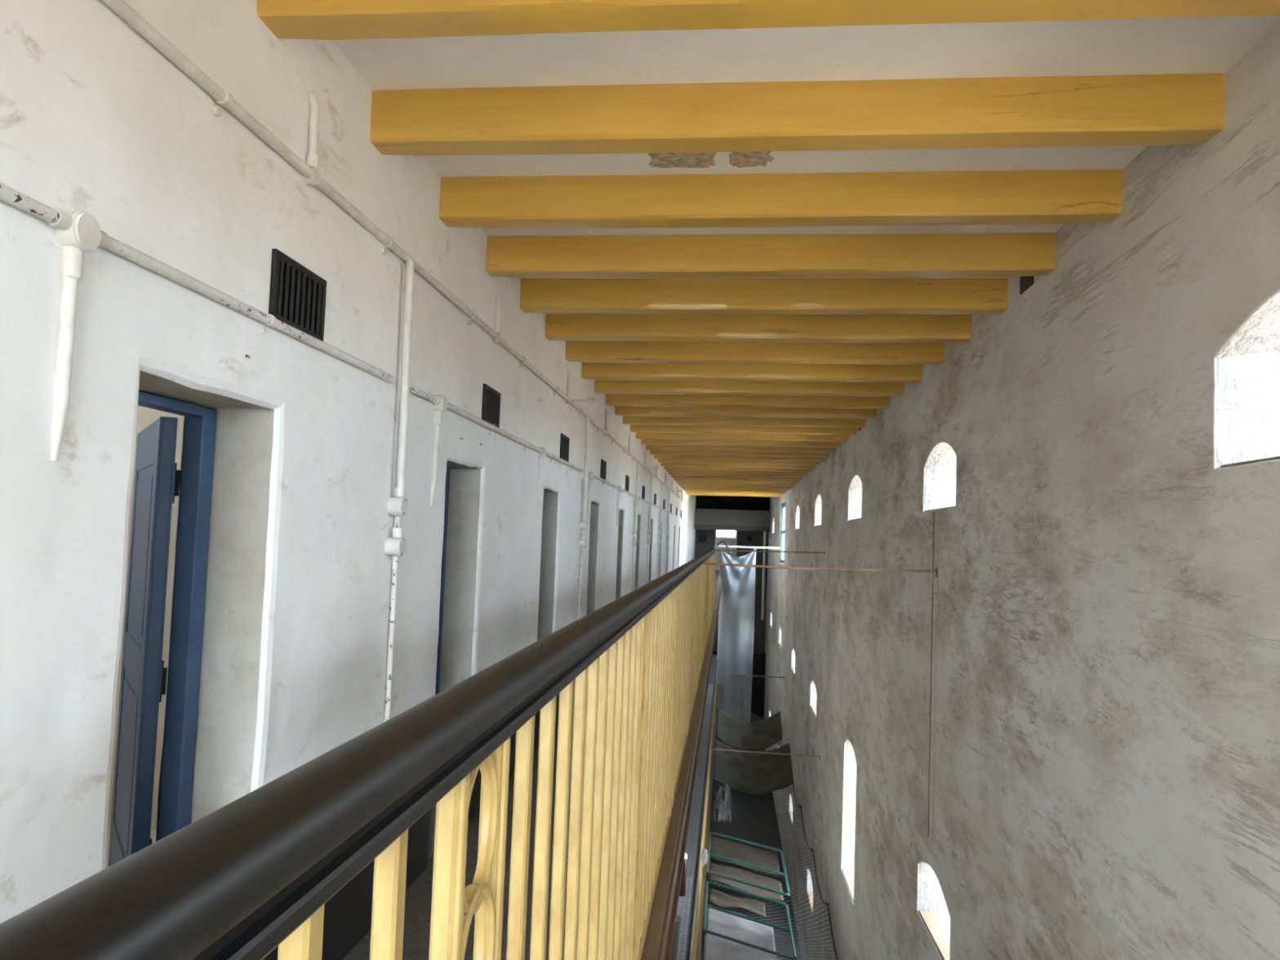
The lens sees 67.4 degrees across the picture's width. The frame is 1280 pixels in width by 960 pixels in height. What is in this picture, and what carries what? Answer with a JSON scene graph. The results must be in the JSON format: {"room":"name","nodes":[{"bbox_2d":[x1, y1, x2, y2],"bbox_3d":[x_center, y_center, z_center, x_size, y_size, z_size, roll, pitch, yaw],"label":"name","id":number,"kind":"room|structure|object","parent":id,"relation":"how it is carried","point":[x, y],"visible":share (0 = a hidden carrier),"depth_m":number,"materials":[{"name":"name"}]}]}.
{"room":"prison interior","nodes":[
{"label":"prison interior","id":0,"kind":"room"},
{"bbox_2d":[105,405,183,868],"bbox_3d":[-2.971,0.098,3.276,2.600,2.940,2.670,2,-3,5],"label":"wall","id":1,"kind":"structure","parent":0,"point":[146,416],"depth_m":4.46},
{"bbox_2d":[0,0,696,923],"bbox_3d":[0.286,0.327,22.191,0.360,4.970,50.600,2,-3,5],"label":"wall","id":2,"kind":"structure","parent":0,"point":[95,120],"depth_m":3.38,"materials":[{"name":"paint"}]},
{"bbox_2d":[107,390,217,866],"bbox_3d":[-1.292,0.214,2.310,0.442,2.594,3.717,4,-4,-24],"label":"door","id":3,"kind":"structure","parent":2,"relation":"in","point":[143,682],"depth_m":3.31,"materials":[{"name":"blue paint"}]},
{"bbox_2d":[0,182,395,461],"bbox_3d":[-1.493,-0.434,0.869,0.067,0.599,7.200,2,-3,5],"label":"conduit","id":4,"kind":"object","parent":2,"relation":"attached to","point":[77,233],"visible":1,"depth_m":2.29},
{"bbox_2d":[268,248,326,341],"bbox_3d":[-1.246,-0.662,3.518,0.019,0.250,0.420,2,-3,5],"label":"air vent","id":5,"kind":"object","parent":2,"relation":"in","point":[297,295],"visible":0.92,"depth_m":3.49,"materials":[{"name":"metal"}]},
{"bbox_2d":[101,0,687,504],"bbox_3d":[0.090,-0.442,16.532,0.300,0.410,39.200,2,-3,5],"label":"conduit","id":6,"kind":"object","parent":2,"relation":"attached to","point":[310,171],"visible":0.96,"depth_m":3.56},
{"bbox_2d":[384,253,413,721],"bbox_3d":[-1.153,0.284,4.536,0.074,2.728,0.157,2,-3,5],"label":"conduit","id":7,"kind":"object","parent":2,"relation":"attached to","point":[397,505],"visible":0.98,"depth_m":4.55,"materials":[{"name":"white metal"}]},
{"bbox_2d":[435,468,449,694],"bbox_3d":[-1.376,0.812,5.861,0.125,1.819,0.822,2,-3,5],"label":"door","id":8,"kind":"structure","parent":2,"relation":"in","point":[447,473],"depth_m":6.21,"materials":[{"name":"blue paint"}]},
{"bbox_2d":[481,383,501,427],"bbox_3d":[-0.984,-0.482,6.370,0.019,0.250,0.420,2,-3,5],"label":"air vent","id":9,"kind":"object","parent":2,"relation":"in","point":[491,409],"visible":0.93,"depth_m":6.33,"materials":[{"name":"metal"}]},
{"bbox_2d":[411,386,583,518],"bbox_3d":[-0.882,-0.013,7.513,0.067,0.599,5.530,2,-3,5],"label":"conduit","id":10,"kind":"object","parent":2,"relation":"attached to","point":[440,403],"visible":1,"depth_m":5.41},
{"bbox_2d":[560,433,569,462],"bbox_3d":[-0.721,-0.302,9.222,0.019,0.250,0.420,2,-3,5],"label":"air vent","id":11,"kind":"object","parent":2,"relation":"in","point":[564,441],"visible":0.94,"depth_m":9.17,"materials":[{"name":"metal"}]},
{"bbox_2d":[577,414,589,619],"bbox_3d":[-0.618,0.653,10.350,0.074,2.728,0.157,2,-3,5],"label":"conduit","id":12,"kind":"object","parent":2,"relation":"attached to","point":[583,524],"visible":0.98,"depth_m":10.37,"materials":[{"name":"white metal"}]},
{"bbox_2d":[600,458,606,479],"bbox_3d":[-0.459,-0.121,12.074,0.019,0.250,0.420,2,-3,5],"label":"air vent","id":13,"kind":"object","parent":2,"relation":"in","point":[603,464],"visible":0.91,"depth_m":12.01,"materials":[{"name":"metal"}]},
{"bbox_2d":[625,475,629,491],"bbox_3d":[-0.197,0.059,14.927,0.019,0.250,0.420,2,-3,5],"label":"air vent","id":14,"kind":"object","parent":2,"relation":"in","point":[627,477],"visible":0.9,"depth_m":14.85,"materials":[{"name":"metal"}]},
{"bbox_2d":[583,471,674,527],"bbox_3d":[0.173,0.715,18.982,0.067,0.599,17.150,2,-3,5],"label":"conduit","id":15,"kind":"object","parent":2,"relation":"attached to","point":[591,474],"visible":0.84,"depth_m":13.52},
{"bbox_2d":[631,459,639,591],"bbox_3d":[-0.093,1.016,16.064,0.074,2.728,0.157,2,-3,5],"label":"conduit","id":16,"kind":"object","parent":2,"relation":"attached to","point":[634,531],"visible":0.98,"depth_m":16.08,"materials":[{"name":"white metal"}]},
{"bbox_2d":[641,485,644,499],"bbox_3d":[0.066,0.239,17.779,0.019,0.250,0.420,2,-3,5],"label":"air vent","id":17,"kind":"object","parent":2,"relation":"in","point":[643,486],"visible":0.92,"depth_m":17.70,"materials":[{"name":"metal"}]},
{"bbox_2d":[645,471,652,583],"bbox_3d":[0.172,1.199,18.946,0.074,2.728,0.157,2,-3,5],"label":"conduit","id":18,"kind":"object","parent":2,"relation":"attached to","point":[648,541],"visible":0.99,"depth_m":18.96,"materials":[{"name":"white metal"}]},
{"bbox_2d":[656,480,662,578],"bbox_3d":[0.438,1.382,21.828,0.074,2.728,0.157,2,-3,5],"label":"conduit","id":19,"kind":"object","parent":2,"relation":"attached to","point":[659,540],"visible":0.99,"depth_m":21.85,"materials":[{"name":"white metal"}]},
{"bbox_2d":[665,488,670,573],"bbox_3d":[0.703,1.565,24.710,0.074,2.728,0.157,2,-3,5],"label":"conduit","id":20,"kind":"object","parent":2,"relation":"attached to","point":[668,514],"visible":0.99,"depth_m":24.73,"materials":[{"name":"white metal"}]},
{"bbox_2d":[342,571,719,959],"bbox_3d":[0.952,2.817,20.764,1.385,0.220,48.200,2,-3,5],"label":"floor","id":21,"kind":"structure","parent":0,"point":[418,897],"depth_m":3.77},
{"bbox_2d":[262,808,430,959],"bbox_3d":[-1.153,1.351,3.014,0.375,0.419,2.150,2,-3,5],"label":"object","id":22,"kind":"structure","parent":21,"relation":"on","point":[348,913],"depth_m":3.25,"materials":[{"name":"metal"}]},
{"bbox_2d":[427,805,436,857],"bbox_3d":[-0.917,1.533,4.223,0.200,0.219,0.100,2,-3,5],"label":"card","id":23,"kind":"object","parent":21,"relation":"on","point":[433,811],"visible":0.08,"depth_m":4.17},
{"bbox_2d":[434,693,559,823],"bbox_3d":[-0.888,1.534,5.896,0.375,0.419,2.650,2,-3,5],"label":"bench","id":24,"kind":"object","parent":21,"relation":"on","point":[474,805],"visible":0.04,"depth_m":5.57,"materials":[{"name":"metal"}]},
{"bbox_2d":[640,573,722,959],"bbox_3d":[1.606,2.846,20.702,0.140,0.282,48.200,2,-3,5],"label":"trim","id":25,"kind":"structure","parent":21,"relation":"attached to","point":[658,943],"depth_m":4.80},
{"bbox_2d":[0,545,716,959],"bbox_3d":[0.550,1.319,9.094,0.064,1.300,20.742,2,-3,5],"label":"gallery railing","id":26,"kind":"object","parent":25,"relation":"on","point":[255,874],"visible":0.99,"depth_m":0.95,"materials":[{"name":"metal"}]},
{"bbox_2d":[676,654,717,959],"bbox_3d":[0.811,6.657,20.533,1.385,0.220,48.200,2,-3,5],"label":"floor","id":27,"kind":"structure","parent":0,"point":[684,902],"depth_m":17.77,"materials":[{"name":"grey concrete"}]},
{"bbox_2d":[670,913,681,959],"bbox_3d":[0.350,5.727,12.031,0.330,0.578,0.330,2,-3,5],"label":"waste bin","id":28,"kind":"object","parent":27,"relation":"on","point":[673,956],"visible":0.27,"depth_m":11.93,"materials":[{"name":"grey plastic"}]},
{"bbox_2d":[679,852,687,896],"bbox_3d":[0.636,5.852,14.261,0.120,0.618,0.120,2,-3,5],"label":"fire extinguisher","id":29,"kind":"object","parent":27,"relation":"on","point":[683,882],"visible":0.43,"depth_m":14.21,"materials":[{"name":"red metal"}]},
{"bbox_2d":[695,683,719,959],"bbox_3d":[1.465,6.686,20.471,0.140,0.282,48.200,2,-3,5],"label":"trim","id":30,"kind":"structure","parent":27,"relation":"attached to","point":[700,931],"depth_m":16.63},
{"bbox_2d":[684,657,717,959],"bbox_3d":[1.264,5.749,18.155,0.064,1.300,29.042,2,-3,5],"label":"gallery railing","id":31,"kind":"object","parent":30,"relation":"on","point":[692,932],"visible":1,"depth_m":13.48,"materials":[{"name":"black paint"}]},
{"bbox_2d":[700,848,707,866],"bbox_3d":[0.853,5.027,12.784,0.105,0.246,0.149,2,-3,5],"label":"cloth bundle","id":32,"kind":"object","parent":31,"relation":"attached to","point":[704,857],"visible":0.99,"depth_m":12.75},
{"bbox_2d":[694,528,768,653],"bbox_3d":[3.896,5.874,46.561,5.330,12.650,0.400,2,-3,5],"label":"wall","id":33,"kind":"structure","parent":0,"point":[759,633],"depth_m":46.30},
{"bbox_2d":[697,534,706,542],"bbox_3d":[3.023,2.846,46.592,0.400,0.390,0.080,2,-3,5],"label":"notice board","id":34,"kind":"object","parent":33,"relation":"attached to","point":[701,538],"visible":1,"depth_m":46.55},
{"bbox_2d":[715,537,735,569],"bbox_3d":[4.149,3.587,46.568,0.930,1.569,0.050,2,-3,5],"label":"door","id":35,"kind":"structure","parent":33,"relation":"in","point":[729,541],"depth_m":46.56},
{"bbox_2d":[715,529,737,556],"bbox_3d":[4.154,3.361,46.546,1.050,2.020,0.100,2,-3,5],"label":"door frame","id":36,"kind":"structure","parent":33,"relation":"in","point":[715,530],"depth_m":46.49,"materials":[{"name":"white paint"}]},
{"bbox_2d":[760,531,765,620],"bbox_3d":[5.752,4.335,44.677,0.110,4.330,0.110,2,-3,5],"label":"downpipe","id":37,"kind":"object","parent":33,"relation":"attached to","point":[764,532],"visible":1,"depth_m":44.62,"materials":[{"name":"metal"}]},
{"bbox_2d":[695,495,770,511],"bbox_3d":[4.266,0.707,45.849,3.880,2.000,0.200,2,-3,5],"label":"wall","id":38,"kind":"structure","parent":0,"point":[712,502],"depth_m":45.71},
{"bbox_2d":[712,651,765,737],"bbox_3d":[4.112,10.158,45.414,3.520,3.980,0.300,2,-3,5],"label":"wall","id":39,"kind":"structure","parent":0,"point":[758,660],"depth_m":45.16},
{"bbox_2d":[701,737,801,959],"bbox_3d":[1.775,10.632,20.695,3.520,0.100,49.200,2,-3,5],"label":"ground","id":40,"kind":"structure","parent":0,"point":[747,809],"depth_m":29.88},
{"bbox_2d":[332,15,1279,278],"bbox_3d":[1.744,-1.045,16.509,4.120,0.409,40.000,2,-3,5],"label":"ceiling","id":41,"kind":"structure","parent":0,"point":[1211,44],"depth_m":3.85,"materials":[{"name":"paint"}]},
{"bbox_2d":[648,152,716,168],"bbox_3d":[0.213,-1.618,4.838,0.350,0.012,0.230,2,-3,5],"label":"flaked patch","id":42,"kind":"object","parent":41,"relation":"attached to","point":[662,160],"visible":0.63,"depth_m":4.84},
{"bbox_2d":[685,492,782,495],"bbox_3d":[3.435,0.413,34.983,3.520,0.286,0.181,2,-3,5],"label":"ceiling beam","id":43,"kind":"structure","parent":41,"relation":"attached to","point":[686,492],"depth_m":34.89,"materials":[{"name":"yellow paint"}]},
{"bbox_2d":[687,493,781,497],"bbox_3d":[3.527,0.475,35.980,3.520,0.282,0.185,2,-3,5],"label":"ceiling beam","id":44,"kind":"structure","parent":41,"relation":"attached to","point":[687,494],"depth_m":35.90,"materials":[{"name":"yellow paint"}]},
{"bbox_2d":[683,488,786,493],"bbox_3d":[3.252,0.285,32.989,3.520,0.283,0.184,2,-3,5],"label":"ceiling beam","id":45,"kind":"structure","parent":41,"relation":"attached to","point":[683,489],"depth_m":32.91,"materials":[{"name":"yellow paint"}]},
{"bbox_2d":[684,490,784,493],"bbox_3d":[3.343,0.350,33.986,3.520,0.286,0.182,2,-3,5],"label":"ceiling beam","id":46,"kind":"structure","parent":41,"relation":"attached to","point":[685,491],"depth_m":33.92,"materials":[{"name":"yellow paint"}]},
{"bbox_2d":[680,485,790,489],"bbox_3d":[3.068,0.158,30.996,3.520,0.281,0.184,2,-3,5],"label":"ceiling beam","id":47,"kind":"structure","parent":41,"relation":"attached to","point":[718,487],"depth_m":30.92,"materials":[{"name":"yellow paint"}]},
{"bbox_2d":[681,487,788,491],"bbox_3d":[3.160,0.221,31.994,3.520,0.282,0.181,2,-3,5],"label":"ceiling beam","id":48,"kind":"structure","parent":41,"relation":"attached to","point":[763,490],"depth_m":31.91,"materials":[{"name":"yellow paint"}]},
{"bbox_2d":[676,481,794,486],"bbox_3d":[2.885,0.032,29.003,3.520,0.284,0.181,2,-3,5],"label":"ceiling beam","id":49,"kind":"structure","parent":41,"relation":"attached to","point":[691,483],"depth_m":28.92,"materials":[{"name":"yellow paint"}]},
{"bbox_2d":[678,484,792,488],"bbox_3d":[2.977,0.097,29.999,3.520,0.286,0.182,2,-3,5],"label":"ceiling beam","id":50,"kind":"structure","parent":41,"relation":"attached to","point":[683,485],"depth_m":29.92,"materials":[{"name":"yellow paint"}]},
{"bbox_2d":[675,480,796,484],"bbox_3d":[2.793,-0.031,28.006,3.520,0.283,0.185,2,-3,5],"label":"ceiling beam","id":51,"kind":"structure","parent":41,"relation":"attached to","point":[677,481],"depth_m":27.93,"materials":[{"name":"yellow paint"}]},
{"bbox_2d":[673,477,799,482],"bbox_3d":[2.701,-0.094,27.008,3.520,0.285,0.181,2,-3,5],"label":"ceiling beam","id":52,"kind":"structure","parent":41,"relation":"attached to","point":[674,478],"depth_m":26.93,"materials":[{"name":"yellow paint"}]},
{"bbox_2d":[668,472,804,477],"bbox_3d":[2.518,-0.220,25.014,3.520,0.286,0.181,2,-3,5],"label":"ceiling beam","id":53,"kind":"structure","parent":41,"relation":"attached to","point":[669,473],"depth_m":24.93,"materials":[{"name":"yellow paint"}]},
{"bbox_2d":[671,475,802,479],"bbox_3d":[2.610,-0.158,26.012,3.520,0.283,0.183,2,-3,5],"label":"ceiling beam","id":54,"kind":"structure","parent":41,"relation":"attached to","point":[672,476],"depth_m":25.93,"materials":[{"name":"yellow paint"}]},
{"bbox_2d":[666,469,808,475],"bbox_3d":[2.426,-0.283,24.019,3.520,0.286,0.182,2,-3,5],"label":"ceiling beam","id":55,"kind":"structure","parent":41,"relation":"attached to","point":[667,470],"depth_m":23.94,"materials":[{"name":"yellow paint"}]},
{"bbox_2d":[663,466,812,471],"bbox_3d":[2.335,-0.346,23.022,3.520,0.286,0.181,2,-3,5],"label":"ceiling beam","id":56,"kind":"structure","parent":41,"relation":"attached to","point":[664,467],"depth_m":22.94,"materials":[{"name":"yellow paint"}]},
{"bbox_2d":[661,462,815,468],"bbox_3d":[2.243,-0.410,22.025,3.520,0.285,0.180,2,-3,5],"label":"ceiling beam","id":57,"kind":"structure","parent":41,"relation":"attached to","point":[670,464],"depth_m":21.95,"materials":[{"name":"yellow paint"}]},
{"bbox_2d":[657,458,819,465],"bbox_3d":[2.151,-0.472,21.027,3.520,0.287,0.182,2,-3,5],"label":"ceiling beam","id":58,"kind":"structure","parent":41,"relation":"attached to","point":[660,460],"depth_m":20.94,"materials":[{"name":"yellow paint"}]},
{"bbox_2d":[653,454,824,461],"bbox_3d":[2.059,-0.537,20.030,3.520,0.284,0.182,2,-3,5],"label":"ceiling beam","id":59,"kind":"structure","parent":41,"relation":"attached to","point":[655,456],"depth_m":19.95,"materials":[{"name":"yellow paint"}]},
{"bbox_2d":[650,449,829,457],"bbox_3d":[1.968,-0.601,19.034,3.520,0.283,0.182,2,-3,5],"label":"ceiling beam","id":60,"kind":"structure","parent":41,"relation":"attached to","point":[652,452],"depth_m":18.95,"materials":[{"name":"yellow paint"}]},
{"bbox_2d":[645,444,835,453],"bbox_3d":[1.876,-0.662,18.037,3.520,0.287,0.179,2,-3,5],"label":"ceiling beam","id":61,"kind":"structure","parent":41,"relation":"attached to","point":[655,447],"depth_m":17.96,"materials":[{"name":"yellow paint"}]},
{"bbox_2d":[640,439,841,447],"bbox_3d":[1.784,-0.727,17.041,3.520,0.284,0.184,2,-3,5],"label":"ceiling beam","id":62,"kind":"structure","parent":41,"relation":"attached to","point":[644,442],"depth_m":16.96,"materials":[{"name":"yellow paint"}]},
{"bbox_2d":[635,432,848,441],"bbox_3d":[1.693,-0.789,16.043,3.520,0.286,0.181,2,-3,5],"label":"ceiling beam","id":63,"kind":"structure","parent":41,"relation":"attached to","point":[793,437],"depth_m":15.96,"materials":[{"name":"yellow paint"}]},
{"bbox_2d":[629,424,857,435],"bbox_3d":[1.601,-0.852,15.046,3.520,0.288,0.180,2,-3,5],"label":"ceiling beam","id":64,"kind":"structure","parent":41,"relation":"attached to","point":[635,428],"depth_m":14.97,"materials":[{"name":"yellow paint"}]},
{"bbox_2d":[622,415,866,427],"bbox_3d":[1.510,-0.916,14.051,3.520,0.286,0.183,2,-3,5],"label":"ceiling beam","id":65,"kind":"structure","parent":41,"relation":"attached to","point":[637,420],"depth_m":13.97,"materials":[{"name":"yellow paint"}]},
{"bbox_2d":[614,405,876,418],"bbox_3d":[1.418,-0.980,13.053,3.520,0.284,0.180,2,-3,5],"label":"ceiling beam","id":66,"kind":"structure","parent":41,"relation":"attached to","point":[684,411],"depth_m":12.97,"materials":[{"name":"yellow paint"}]},
{"bbox_2d":[605,394,889,408],"bbox_3d":[1.326,-1.042,12.056,3.520,0.286,0.183,2,-3,5],"label":"ceiling beam","id":67,"kind":"structure","parent":41,"relation":"attached to","point":[621,400],"depth_m":11.97,"materials":[{"name":"yellow paint"}]},
{"bbox_2d":[594,379,904,396],"bbox_3d":[1.234,-1.107,11.059,3.520,0.284,0.182,2,-3,5],"label":"ceiling beam","id":68,"kind":"structure","parent":41,"relation":"attached to","point":[606,387],"depth_m":10.98,"materials":[{"name":"yellow paint"}]},
{"bbox_2d":[728,151,773,168],"bbox_3d":[0.557,-1.612,4.809,0.224,0.010,0.236,2,-3,5],"label":"flaked patch","id":69,"kind":"object","parent":41,"relation":"attached to","point":[740,159],"visible":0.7,"depth_m":4.81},
{"bbox_2d":[581,362,922,382],"bbox_3d":[1.143,-1.169,10.063,3.520,0.286,0.182,2,-3,5],"label":"ceiling beam","id":70,"kind":"structure","parent":41,"relation":"attached to","point":[589,371],"depth_m":9.98,"materials":[{"name":"yellow paint"}]},
{"bbox_2d":[564,340,944,364],"bbox_3d":[1.051,-1.233,9.067,3.520,0.284,0.182,2,-3,5],"label":"ceiling beam","id":71,"kind":"structure","parent":41,"relation":"attached to","point":[614,352],"depth_m":8.99,"materials":[{"name":"yellow paint"}]},
{"bbox_2d":[545,313,971,342],"bbox_3d":[0.959,-1.296,8.069,3.520,0.284,0.183,2,-3,5],"label":"ceiling beam","id":72,"kind":"structure","parent":41,"relation":"attached to","point":[771,328],"depth_m":7.99,"materials":[{"name":"yellow paint"}]},
{"bbox_2d":[520,277,1007,314],"bbox_3d":[0.868,-1.360,7.074,3.520,0.283,0.182,2,-3,5],"label":"ceiling beam","id":73,"kind":"structure","parent":41,"relation":"attached to","point":[971,295],"depth_m":6.99,"materials":[{"name":"yellow paint"}]},
{"bbox_2d":[256,0,1279,39],"bbox_3d":[0.501,-1.611,3.086,3.520,0.286,0.184,2,-3,5],"label":"ceiling beam","id":74,"kind":"structure","parent":41,"relation":"attached to","point":[321,20],"depth_m":3.10,"materials":[{"name":"yellow paint"}]},
{"bbox_2d":[485,232,1055,278],"bbox_3d":[0.776,-1.423,6.075,3.520,0.284,0.182,2,-3,5],"label":"ceiling beam","id":75,"kind":"structure","parent":41,"relation":"attached to","point":[1006,254],"depth_m":6.00,"materials":[{"name":"yellow paint"}]},
{"bbox_2d":[439,169,1122,228],"bbox_3d":[0.684,-1.486,5.079,3.520,0.285,0.183,2,-3,5],"label":"ceiling beam","id":76,"kind":"structure","parent":41,"relation":"attached to","point":[1037,197],"depth_m":5.00,"materials":[{"name":"yellow paint"}]},
{"bbox_2d":[369,73,1224,155],"bbox_3d":[0.592,-1.549,4.081,3.520,0.285,0.182,2,-3,5],"label":"ceiling beam","id":77,"kind":"structure","parent":41,"relation":"attached to","point":[1181,108],"depth_m":4.00,"materials":[{"name":"yellow paint"}]},
{"bbox_2d":[764,22,1279,959],"bbox_3d":[4.053,4.381,21.637,0.450,12.650,50.700,2,-3,5],"label":"wall","id":78,"kind":"structure","parent":0,"point":[1107,770],"depth_m":5.35,"materials":[{"name":"concrete"}]},
{"bbox_2d":[694,524,770,532],"bbox_3d":[4.153,2.250,45.158,3.880,0.230,0.800,2,-3,5],"label":"trim","id":79,"kind":"structure","parent":78,"relation":"attached to","point":[702,526],"depth_m":44.74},
{"bbox_2d":[694,508,770,526],"bbox_3d":[4.150,1.757,44.963,3.880,0.730,0.350,2,-3,5],"label":"trim","id":80,"kind":"structure","parent":78,"relation":"attached to","point":[702,516],"depth_m":44.77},
{"bbox_2d":[718,545,780,550],"bbox_3d":[4.051,2.501,35.592,2.282,0.095,0.070,2,-3,5],"label":"rod","id":81,"kind":"object","parent":78,"relation":"attached to","point":[719,546],"visible":1,"depth_m":35.57,"materials":[{"name":"white paint"}]},
{"bbox_2d":[716,548,755,723],"bbox_3d":[3.529,5.830,35.476,1.320,6.681,0.366,1,-4,12],"label":"curtain","id":82,"kind":"object","parent":81,"relation":"hanging from","point":[735,628],"visible":0.83,"depth_m":35.49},
{"bbox_2d":[716,673,784,678],"bbox_3d":[3.539,6.269,30.671,2.148,0.090,0.060,2,-3,5],"label":"rod","id":83,"kind":"object","parent":78,"relation":"attached to","point":[717,673],"visible":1,"depth_m":30.66,"materials":[{"name":"metal"}]},
{"bbox_2d":[710,748,820,757],"bbox_3d":[2.465,5.408,18.951,2.148,0.104,0.060,2,-3,5],"label":"rod","id":84,"kind":"object","parent":78,"relation":"attached to","point":[710,748],"visible":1,"depth_m":18.94,"materials":[{"name":"metal"}]},
{"bbox_2d":[702,702,838,959],"bbox_3d":[2.680,7.433,21.624,2.089,0.940,22.416,2,-3,5],"label":"safety net","id":85,"kind":"object","parent":78,"relation":"attached to","point":[744,714],"visible":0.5,"depth_m":18.32,"materials":[{"name":"fabric"}]},
{"bbox_2d":[713,782,731,823],"bbox_3d":[1.654,6.368,19.165,0.346,0.382,2.005,2,-3,5],"label":"plastic sheet","id":86,"kind":"object","parent":85,"relation":"on","point":[722,803],"visible":1,"depth_m":18.83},
{"bbox_2d":[709,888,766,917],"bbox_3d":[1.449,6.361,14.416,1.127,0.104,0.503,0,-4,30],"label":"sheet","id":87,"kind":"object","parent":85,"relation":"on","point":[717,898],"visible":1,"depth_m":14.42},
{"bbox_2d":[706,903,776,956],"bbox_3d":[1.397,6.303,13.421,0.943,0.075,1.673,2,-3,5],"label":"sheet","id":88,"kind":"object","parent":85,"relation":"on","point":[749,931],"visible":0.68,"depth_m":13.44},
{"bbox_2d":[703,934,782,959],"bbox_3d":[1.319,6.078,11.617,1.131,0.143,2.402,2,-3,5],"label":"sheet","id":89,"kind":"object","parent":85,"relation":"on","point":[713,948],"visible":1,"depth_m":12.43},
{"bbox_2d":[702,881,796,959],"bbox_3d":[1.516,6.180,13.575,1.220,0.113,2.395,2,-3,5],"label":"steel frame","id":90,"kind":"object","parent":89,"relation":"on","point":[789,930],"visible":1,"depth_m":13.43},
{"bbox_2d":[710,835,779,875],"bbox_3d":[1.774,6.402,16.404,1.144,0.093,1.664,2,-3,5],"label":"sheet","id":91,"kind":"object","parent":85,"relation":"on","point":[731,850],"visible":0.93,"depth_m":16.40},
{"bbox_2d":[708,862,783,901],"bbox_3d":[1.663,6.324,15.166,1.600,0.128,0.820,0,-4,30],"label":"sheet","id":92,"kind":"object","parent":85,"relation":"on","point":[731,872],"visible":0.87,"depth_m":15.14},
{"bbox_2d":[706,831,790,895],"bbox_3d":[1.728,6.202,15.623,1.260,0.115,2.603,2,-3,5],"label":"steel frame","id":93,"kind":"object","parent":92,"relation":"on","point":[709,854],"visible":1,"depth_m":15.39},
{"bbox_2d":[715,708,782,751],"bbox_3d":[2.962,6.807,26.136,1.755,0.850,1.456,2,-3,5],"label":"tarpaulin","id":94,"kind":"object","parent":85,"relation":"on","point":[761,735],"visible":0.98,"depth_m":26.10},
{"bbox_2d":[713,738,793,794],"bbox_3d":[2.582,6.564,22.010,1.755,0.788,1.914,2,-3,5],"label":"tarpaulin","id":95,"kind":"object","parent":85,"relation":"on","point":[752,773],"visible":0.98,"depth_m":21.92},
{"bbox_2d":[716,549,824,553],"bbox_3d":[2.614,1.433,19.240,2.150,0.090,0.060,2,-3,5],"label":"rod","id":96,"kind":"object","parent":78,"relation":"attached to","point":[717,549],"visible":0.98,"depth_m":19.23,"materials":[{"name":"metal"}]},
{"bbox_2d":[781,501,786,563],"bbox_3d":[5.181,1.882,34.320,0.070,2.180,3.000,2,-3,5],"label":"window","id":97,"kind":"structure","parent":78,"relation":"in","point":[784,504],"depth_m":35.70,"materials":[{"name":"blue paint"}]},
{"bbox_2d":[807,891,813,911],"bbox_3d":[3.759,8.857,20.021,0.415,0.018,1.416,2,-3,5],"label":"window","id":98,"kind":"structure","parent":78,"relation":"in","point":[811,897],"depth_m":20.31,"materials":[{"name":"beige paint"}]},
{"bbox_2d":[810,705,816,716],"bbox_3d":[3.934,4.989,20.603,0.415,0.018,1.536,2,-3,5],"label":"window","id":99,"kind":"structure","parent":78,"relation":"in","point":[813,707],"depth_m":20.94,"materials":[{"name":"beige paint"}]},
{"bbox_2d":[702,561,937,577],"bbox_3d":[1.665,0.818,8.931,2.150,0.090,0.060,2,-3,5],"label":"rod","id":100,"kind":"object","parent":78,"relation":"attached to","point":[935,570],"visible":1,"depth_m":8.92,"materials":[{"name":"metal"}]},
{"bbox_2d":[842,868,853,902],"bbox_3d":[3.309,6.061,14.304,0.415,0.018,1.456,2,-3,5],"label":"window","id":101,"kind":"structure","parent":78,"relation":"in","point":[848,873],"depth_m":14.58,"materials":[{"name":"beige paint"}]},
{"bbox_2d":[927,511,934,837],"bbox_3d":[2.710,1.799,8.934,0.010,3.000,0.021,2,-3,5],"label":"cable","id":102,"kind":"object","parent":78,"relation":"attached to","point":[934,512],"visible":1,"depth_m":8.93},
{"bbox_2d":[918,910,950,959],"bbox_3d":[2.830,4.114,8.565,0.415,0.018,1.336,2,-3,5],"label":"window","id":103,"kind":"structure","parent":78,"relation":"in","point":[937,922],"depth_m":8.82,"materials":[{"name":"beige paint"}]},
{"bbox_2d":[932,511,939,845],"bbox_3d":[2.690,1.785,8.715,0.010,3.000,0.022,2,-3,5],"label":"cable","id":104,"kind":"object","parent":78,"relation":"attached to","point":[939,512],"visible":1,"depth_m":8.71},
{"bbox_2d":[1019,275,1034,294],"bbox_3d":[2.571,-1.345,6.369,0.018,0.165,0.280,2,-3,5],"label":"air vent","id":105,"kind":"object","parent":78,"relation":"in","point":[1025,282],"visible":0.52,"depth_m":6.38,"materials":[{"name":"black metal"}]},
{"bbox_2d":[1220,456,1279,467],"bbox_3d":[2.449,-0.086,3.121,0.415,0.018,1.356,2,-3,5],"label":"window sill","id":106,"kind":"structure","parent":78,"relation":"in","point":[1238,464],"depth_m":3.61,"materials":[{"name":"beige paint"}]},
{"label":"outside","id":107,"kind":"structure","parent":0,"visible":0},
{"bbox_2d":[716,534,735,537],"bbox_3d":[4.853,7.762,51.536,8.500,9.550,0.300,2,-3,5],"label":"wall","id":108,"kind":"structure","parent":107,"point":[717,535],"depth_m":51.70,"materials":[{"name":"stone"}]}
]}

